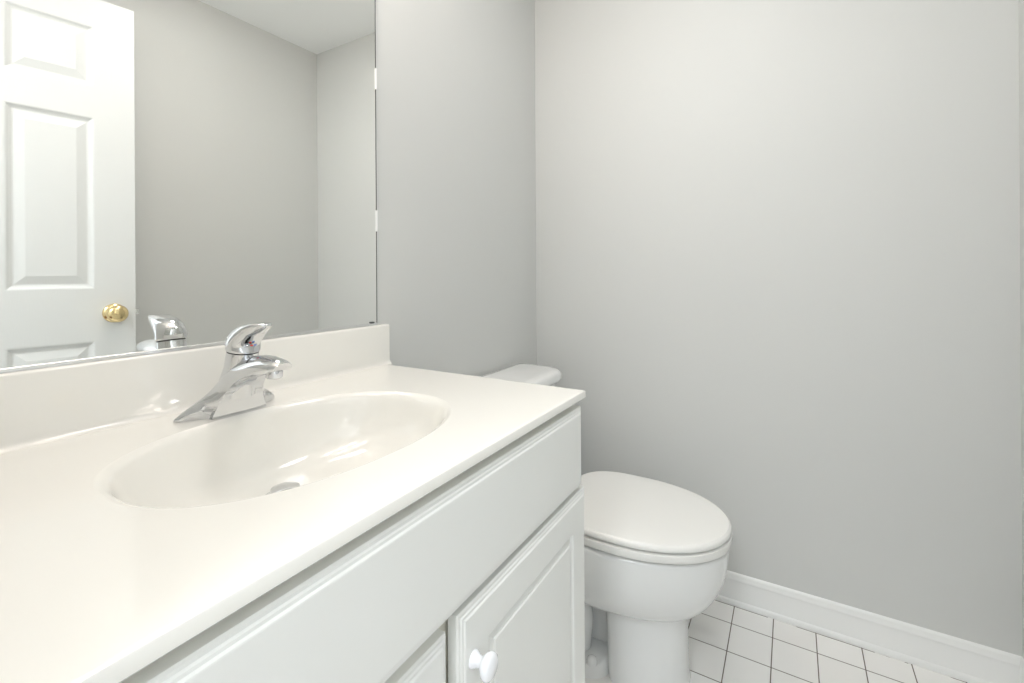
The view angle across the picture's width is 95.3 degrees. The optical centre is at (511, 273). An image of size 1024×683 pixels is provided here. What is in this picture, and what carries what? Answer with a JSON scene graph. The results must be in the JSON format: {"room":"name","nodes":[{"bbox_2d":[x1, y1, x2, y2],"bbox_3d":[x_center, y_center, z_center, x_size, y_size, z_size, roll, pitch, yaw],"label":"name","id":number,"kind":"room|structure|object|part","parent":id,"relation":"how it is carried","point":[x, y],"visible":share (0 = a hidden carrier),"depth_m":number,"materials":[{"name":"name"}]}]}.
{"room":"bathroom","nodes":[
{"label":"bathroom","id":0,"kind":"room"},
{"bbox_2d":[376,0,536,376],"bbox_3d":[-0.380,-0.066,1.194,0.120,2.285,1.900,0,0,31],"label":"wall","id":1,"kind":"structure","parent":0,"point":[456,145],"depth_m":1.43,"materials":[{"name":"grey paint"}]},
{"bbox_2d":[0,0,377,373],"bbox_3d":[-0.535,-0.348,0.810,0.012,0.951,0.787,0,0,31],"label":"wall mirror","id":2,"kind":"object","parent":1,"relation":"attached to","point":[176,175],"visible":1,"depth_m":0.78,"materials":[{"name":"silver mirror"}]},
{"bbox_2d":[0,324,392,453],"bbox_3d":[-0.522,0.177,0.805,0.032,0.099,0.838,0,0,31],"label":"backsplash","id":3,"kind":"structure","parent":1,"relation":"attached to","point":[41,406],"depth_m":0.71,"materials":[{"name":"stone"}]},
{"bbox_2d":[585,600,967,682],"bbox_3d":[-0.023,1.124,0.327,1.612,0.100,3.030,0,0,31],"label":"floor","id":4,"kind":"structure","parent":0,"point":[728,643],"depth_m":1.30,"materials":[{"name":"white tile"}]},
{"bbox_2d":[120,405,584,682],"bbox_3d":[-0.287,0.657,0.666,0.570,0.837,0.820,0,0,31],"label":"vanity cabinet","id":5,"kind":"object","parent":4,"relation":"on","point":[480,578],"visible":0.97,"depth_m":0.53,"materials":[{"name":"wood"}]},
{"bbox_2d":[0,324,585,682],"bbox_3d":[-0.302,0.229,0.674,0.543,0.204,0.838,0,0,31],"label":"sink","id":6,"kind":"object","parent":5,"relation":"in","point":[128,532],"visible":0.98,"depth_m":0.57,"materials":[{"name":"stone"}]},
{"bbox_2d":[173,322,291,422],"bbox_3d":[-0.412,0.150,0.737,0.176,0.147,0.160,0,0,31],"label":"faucet","id":7,"kind":"object","parent":6,"relation":"on","point":[239,388],"visible":1,"depth_m":0.72,"materials":[{"name":"silver metal"}]},
{"bbox_3d":[-0.412,0.102,0.736,0.092,0.049,0.050,0,0,31],"label":"lever handle","id":8,"kind":"part","parent":7,"relation":"part of","materials":[{"name":"silver metal"}]},
{"bbox_2d":[90,391,452,509],"bbox_3d":[-0.288,0.277,0.665,0.332,0.107,0.469,0,0,31],"label":"basin","id":9,"kind":"object","parent":6,"relation":"in","point":[280,455],"depth_m":0.72,"materials":[{"name":"white ceramic"}]},
{"bbox_3d":[-0.183,0.694,0.369,0.017,0.552,0.410,0,0,31],"label":"cabinet door","id":10,"kind":"part","parent":5,"relation":"part of","materials":[{"name":"wood"}]},
{"bbox_3d":[-0.098,0.611,0.546,0.016,0.747,0.810,0,0,31],"label":"frame","id":11,"kind":"part","parent":5,"relation":"part of","materials":[{"name":"white laminate"}]},
{"bbox_3d":[-0.034,0.472,0.564,0.030,0.032,0.032,0,0,31],"label":"door knob","id":12,"kind":"part","parent":5,"relation":"part of","materials":[{"name":"white ceramic"}]},
{"bbox_3d":[0.034,0.687,0.722,0.018,0.564,0.394,0,0,31],"label":"cabinet door","id":13,"kind":"part","parent":5,"relation":"part of","materials":[{"name":"wood"}]},
{"bbox_2d":[481,363,732,682],"bbox_3d":[0.235,0.701,1.356,0.737,0.747,0.446,0,0,31],"label":"toilet","id":14,"kind":"object","parent":4,"relation":"on","point":[656,553],"visible":0.49,"depth_m":1.18,"materials":[{"name":"ceramic"}]},
{"bbox_3d":[0.002,0.349,1.494,0.199,0.042,0.446,0,0,31],"label":"tank lid","id":15,"kind":"part","parent":14,"relation":"part of","materials":[{"name":"ceramic"}]},
{"bbox_3d":[0.355,0.646,1.284,0.453,0.020,0.376,0,0,31],"label":"lid","id":16,"kind":"part","parent":14,"relation":"part of","materials":[{"name":"plastic"}]},
{"bbox_3d":[0.358,0.670,1.282,0.449,0.021,0.382,0,0,31],"label":"seat","id":17,"kind":"part","parent":14,"relation":"part of","materials":[{"name":"plastic"}]},
{"bbox_2d":[535,0,1021,655],"bbox_3d":[0.717,-0.073,1.575,1.372,2.285,0.120,0,0,31],"label":"wall","id":18,"kind":"structure","parent":0,"point":[778,241],"depth_m":1.41,"materials":[{"name":"grey paint"}]},
{"bbox_2d":[715,570,1021,682],"bbox_3d":[0.690,1.018,1.520,1.372,0.104,0.008,0,0,31],"label":"baseboard","id":19,"kind":"structure","parent":18,"relation":"attached to","point":[958,658],"depth_m":1.32,"materials":[{"name":"white paint"}]},
{"bbox_2d":[1019,0,1023,657],"bbox_3d":[0.900,-0.074,0.429,0.120,2.285,1.900,0,0,31],"label":"wall","id":20,"kind":"structure","parent":0,"point":[1021,2],"depth_m":1.16,"materials":[{"name":"grey paint"}]},
{"bbox_2d":[1019,657,1023,682],"bbox_3d":[0.851,1.017,0.462,0.008,0.104,1.660,0,0,31],"label":"baseboard","id":21,"kind":"structure","parent":20,"relation":"attached to","point":[1021,665],"depth_m":1.16,"materials":[{"name":"white paint"}]}
]}

